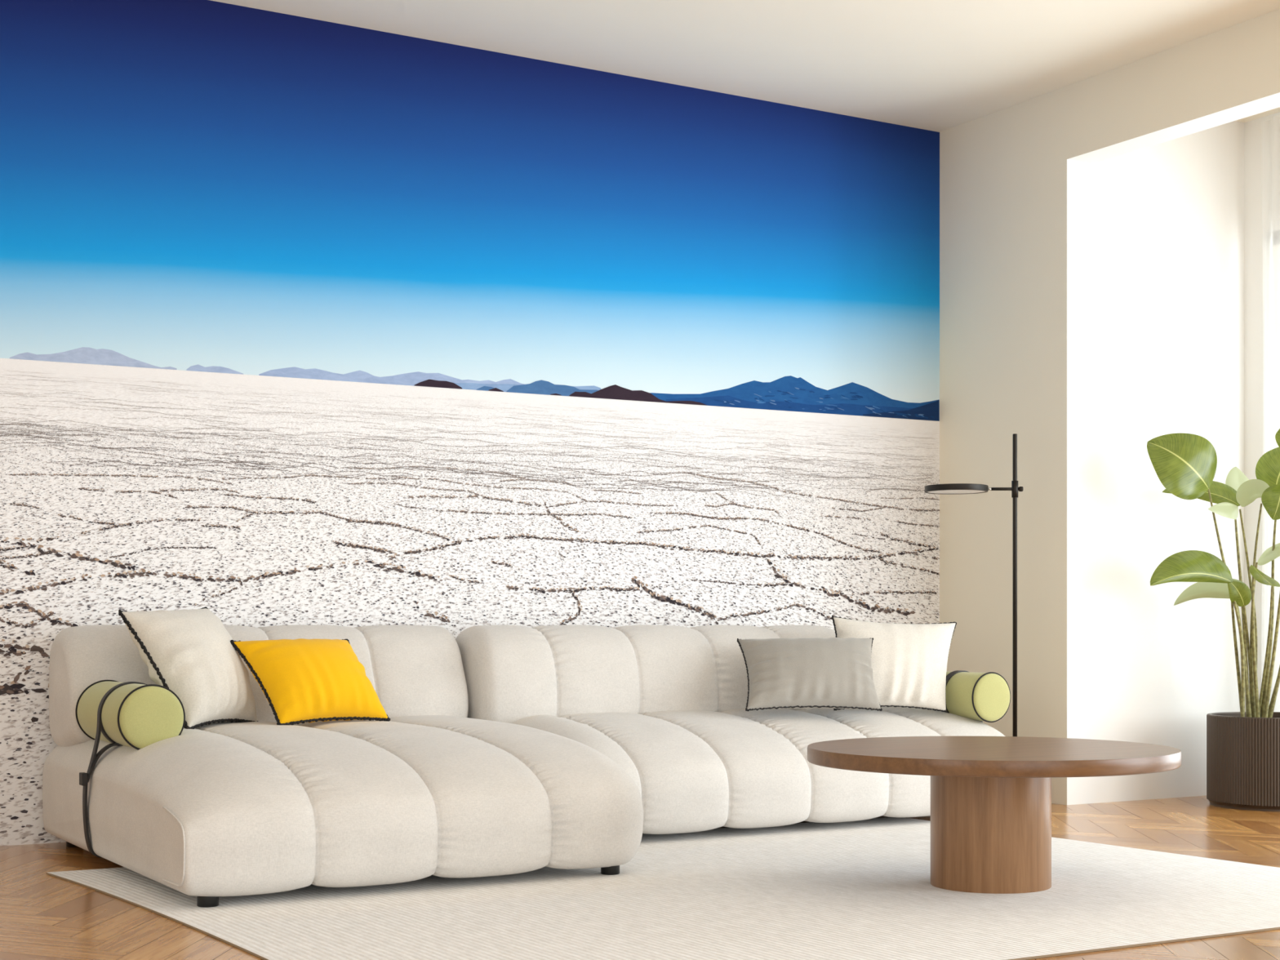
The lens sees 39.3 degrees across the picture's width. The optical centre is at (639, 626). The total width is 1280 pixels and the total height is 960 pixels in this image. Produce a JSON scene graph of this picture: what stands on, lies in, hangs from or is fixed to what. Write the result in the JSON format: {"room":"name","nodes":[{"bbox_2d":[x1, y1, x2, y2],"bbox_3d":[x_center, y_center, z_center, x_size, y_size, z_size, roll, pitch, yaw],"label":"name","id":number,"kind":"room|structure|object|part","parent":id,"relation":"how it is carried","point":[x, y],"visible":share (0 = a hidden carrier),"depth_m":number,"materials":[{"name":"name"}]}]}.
{"room":"living room","nodes":[
{"label":"living room","id":0,"kind":"room"},
{"bbox_2d":[0,795,1279,959],"bbox_3d":[1.047,0.790,3.426,7.790,0.080,8.033,0,0,-31],"label":"floor","id":1,"kind":"structure","parent":0,"point":[43,916],"depth_m":4.89,"materials":[{"name":"brown wood"}]},
{"bbox_2d":[42,624,643,907],"bbox_3d":[-0.997,0.373,5.759,1.462,0.754,1.744,0,0,-31],"label":"sofa","id":2,"kind":"object","parent":1,"relation":"on","point":[207,812],"visible":0.82,"depth_m":5.18,"materials":[{"name":"beige fabric"}]},
{"bbox_3d":[-1.923,0.709,6.096,0.057,0.082,0.057,0,0,-31],"label":"leg","id":3,"kind":"part","parent":2,"relation":"part of","materials":[{"name":"black plastic"}]},
{"bbox_2d":[75,680,185,857],"bbox_3d":[-1.624,0.443,5.598,0.262,0.541,0.558,0,0,-31],"label":"bolster","id":4,"kind":"object","parent":2,"relation":"on","point":[136,715],"visible":0.94,"depth_m":5.41,"materials":[{"name":"green fabric"}]},
{"bbox_2d":[118,606,257,728],"bbox_3d":[-1.453,0.133,5.889,0.299,0.399,0.443,0,0,24],"label":"cushion","id":5,"kind":"object","parent":2,"relation":"on","point":[191,654],"visible":0.95,"depth_m":5.76,"materials":[{"name":"beige fabric"}]},
{"bbox_3d":[-1.149,0.706,4.766,0.057,0.076,0.057,0,0,-31],"label":"leg","id":6,"kind":"part","parent":2,"relation":"part of","materials":[{"name":"black plastic"}]},
{"bbox_3d":[-1.328,0.211,6.334,1.437,0.431,0.416,0,0,-31],"label":"backrest","id":7,"kind":"part","parent":2,"relation":"part of","materials":[{"name":"beige fabric"}]},
{"bbox_2d":[230,638,390,724],"bbox_3d":[-1.094,0.185,5.999,0.488,0.286,0.247,0,0,-40],"label":"cushion","id":8,"kind":"object","parent":2,"relation":"on","point":[301,680],"visible":0.99,"depth_m":5.91,"materials":[{"name":"yellow fabric"}]},
{"bbox_3d":[-0.996,0.520,5.758,1.462,0.401,1.743,0,0,-31],"label":"seat","id":9,"kind":"part","parent":2,"relation":"part of","materials":[{"name":"beige fabric"}]},
{"bbox_3d":[-0.089,0.706,5.383,0.057,0.076,0.057,0,0,-31],"label":"leg","id":10,"kind":"part","parent":2,"relation":"part of","materials":[{"name":"black plastic"}]},
{"bbox_2d":[46,817,1279,959],"bbox_3d":[0.295,0.747,5.151,3.417,0.006,2.580,0,0,-31],"label":"rug","id":11,"kind":"object","parent":1,"relation":"on","point":[859,890],"visible":0.73,"depth_m":4.71,"materials":[{"name":"beige carpet"}]},
{"bbox_2d":[807,736,1181,893],"bbox_3d":[1.008,0.546,5.152,1.050,0.396,1.050,0,0,-31],"label":"coffee table","id":12,"kind":"object","parent":11,"relation":"on","point":[991,796],"visible":1,"depth_m":4.99,"materials":[{"name":"brown wood"}]},
{"bbox_2d":[455,624,1004,834],"bbox_3d":[0.398,0.373,6.895,2.098,0.755,1.018,0,0,-31],"label":"sofa","id":13,"kind":"object","parent":1,"relation":"on","point":[665,704],"visible":0.61,"depth_m":6.59,"materials":[{"name":"beige fabric"}]},
{"bbox_3d":[0.095,0.211,7.068,1.751,0.431,0.392,0,0,-31],"label":"backrest","id":14,"kind":"part","parent":13,"relation":"part of","materials":[{"name":"beige fabric"}]},
{"bbox_3d":[0.400,0.520,6.896,2.095,0.400,1.018,0,0,-31],"label":"seat","id":15,"kind":"part","parent":13,"relation":"part of","materials":[{"name":"beige fabric"}]},
{"bbox_2d":[737,637,882,711],"bbox_3d":[0.654,0.185,6.867,0.602,0.283,0.232,0,0,-15],"label":"cushion","id":16,"kind":"object","parent":13,"relation":"on","point":[802,673],"visible":1,"depth_m":6.80,"materials":[{"name":"grey fabric"}]},
{"bbox_2d":[831,615,956,712],"bbox_3d":[1.026,0.150,7.106,0.588,0.382,0.184,0,0,-19],"label":"cushion","id":17,"kind":"object","parent":13,"relation":"on","point":[909,661],"visible":0.73,"depth_m":7.06,"materials":[{"name":"beige fabric"}]},
{"bbox_2d":[945,670,1010,722],"bbox_3d":[1.281,0.444,7.293,0.210,0.529,0.478,0,0,-31],"label":"bolster","id":18,"kind":"object","parent":13,"relation":"on","point":[978,696],"visible":0.6,"depth_m":7.10,"materials":[{"name":"green fabric"}]},
{"bbox_2d":[924,433,1023,736],"bbox_3d":[1.432,-0.023,7.424,0.503,1.546,0.260,0,0,0],"label":"floor lamp","id":19,"kind":"object","parent":1,"relation":"on","point":[953,488],"visible":0.73,"depth_m":7.42,"materials":[{"name":"black metal"}]},
{"bbox_2d":[928,489,984,493],"bbox_3d":[1.310,-0.557,7.424,0.239,0.001,0.239,0,0,-31],"label":"diffuser","id":20,"kind":"object","parent":19,"relation":"attached to","point":[946,491],"depth_m":7.43,"materials":[{"name":"white plastic"}]},
{"bbox_3d":[1.513,-0.568,7.424,0.116,0.013,0.013,0,0,0],"label":"arm","id":21,"kind":"part","parent":19,"relation":"part of","materials":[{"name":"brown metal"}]},
{"bbox_3d":[1.577,-0.568,7.424,0.019,0.021,0.021,0,0,0],"label":"knob","id":22,"kind":"part","parent":19,"relation":"part of","materials":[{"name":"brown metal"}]},
{"bbox_2d":[1146,428,1279,811],"bbox_3d":[2.513,-0.073,7.489,0.837,1.646,0.588,0,0,7],"label":"potted plant","id":23,"kind":"object","parent":1,"relation":"on","point":[1243,748],"visible":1,"depth_m":7.38,"materials":[{"name":"green plant"}]},
{"bbox_3d":[2.437,-0.071,7.445,0.129,1.006,0.091,0,0,-31],"label":"stem","id":24,"kind":"part","parent":23,"relation":"part of","materials":[{"name":"green plant"}]},
{"bbox_3d":[2.498,0.131,7.504,0.022,0.620,0.144,0,0,44],"label":"stem","id":25,"kind":"part","parent":23,"relation":"part of","materials":[{"name":"green plant"}]},
{"bbox_3d":[2.510,-0.019,7.472,0.092,0.910,0.017,0,0,-26],"label":"stem","id":26,"kind":"part","parent":23,"relation":"part of","materials":[{"name":"green plant"}]},
{"bbox_3d":[2.655,0.560,7.495,0.544,0.379,0.544,0,0,-31],"label":"pot","id":27,"kind":"part","parent":23,"relation":"part of","materials":[{"name":"brown wood"}]},
{"bbox_3d":[2.510,0.131,7.456,0.085,0.608,0.039,0,0,-31],"label":"stem","id":28,"kind":"part","parent":23,"relation":"part of","materials":[{"name":"green plant"}]},
{"bbox_3d":[2.551,0.176,7.505,0.018,0.529,0.142,0,0,31],"label":"stem","id":29,"kind":"part","parent":23,"relation":"part of","materials":[{"name":"green plant"}]},
{"bbox_3d":[2.537,-0.024,7.496,0.127,0.925,0.045,0,0,-31],"label":"stem","id":30,"kind":"part","parent":23,"relation":"part of","materials":[{"name":"green plant"}]},
{"bbox_3d":[2.558,0.085,7.473,0.029,0.701,0.051,0,0,13],"label":"stem","id":31,"kind":"part","parent":23,"relation":"part of","materials":[{"name":"green plant"}]},
{"bbox_3d":[2.565,-0.038,7.451,0.045,0.944,0.016,0,0,-4],"label":"stem","id":32,"kind":"part","parent":23,"relation":"part of","materials":[{"name":"green plant"}]},
{"bbox_3d":[2.610,0.137,7.487,0.026,0.603,0.087,0,0,-37],"label":"stem","id":33,"kind":"part","parent":23,"relation":"part of","materials":[{"name":"green plant"}]},
{"bbox_3d":[2.626,-0.049,7.478,0.038,0.971,0.080,0,0,-31],"label":"stem","id":34,"kind":"part","parent":23,"relation":"part of","materials":[{"name":"green plant"}]},
{"bbox_3d":[2.655,-0.121,7.446,0.136,1.108,0.074,0,0,-31],"label":"stem","id":35,"kind":"part","parent":23,"relation":"part of","materials":[{"name":"green plant"}]},
{"bbox_3d":[2.684,0.139,7.486,0.161,0.601,0.016,0,0,31],"label":"stem","id":36,"kind":"part","parent":23,"relation":"part of","materials":[{"name":"green plant"}]},
{"bbox_3d":[2.696,-0.001,7.464,0.140,0.875,0.118,0,0,-31],"label":"stem","id":37,"kind":"part","parent":23,"relation":"part of","materials":[{"name":"green plant"}]},
{"bbox_2d":[210,0,1279,132],"bbox_3d":[1.019,-2.313,3.375,7.970,0.100,8.253,0,0,-31],"label":"ceiling","id":38,"kind":"structure","parent":0,"point":[935,65],"depth_m":6.91,"materials":[{"name":"paint"}]},
{"bbox_2d":[1261,115,1279,711],"bbox_3d":[3.040,-0.749,7.449,0.051,2.973,1.137,0,0,-31],"label":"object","id":39,"kind":"object","parent":38,"relation":"hanging from","point":[1270,128],"visible":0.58,"depth_m":7.90,"materials":[{"name":"white fabric"}]},
{"bbox_2d":[939,8,1279,804],"bbox_3d":[3.465,-0.732,4.822,0.150,3.063,7.973,0,0,-31],"label":"wall","id":40,"kind":"structure","parent":0,"point":[1016,180],"depth_m":7.66,"materials":[{"name":"paint"}]},
{"bbox_2d":[1093,120,1244,803],"bbox_3d":[2.352,-0.732,7.900,1.068,3.063,0.100,0,0,-31],"label":"wall","id":41,"kind":"structure","parent":0,"point":[1168,216],"depth_m":7.79,"materials":[{"name":"white paint"}]},
{"bbox_2d":[1244,111,1279,711],"bbox_3d":[4.598,-0.732,5.015,0.140,3.063,7.153,0,0,-31],"label":"wall window","id":42,"kind":"structure","parent":41,"relation":"in","point":[1253,253],"depth_m":8.02,"materials":[{"name":"white paint"}]},
{"bbox_3d":[-1.505,-0.782,6.595,6.902,3.163,0.140,0,0,-31],"label":"wall","id":43,"kind":"structure","parent":0,"visible":0},
{"bbox_2d":[0,0,939,845],"bbox_3d":[-1.474,-0.756,6.529,6.616,3.013,0.006,0,0,-31],"label":"mural","id":44,"kind":"object","parent":43,"relation":"attached to","point":[304,321],"visible":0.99,"depth_m":6.92}
]}

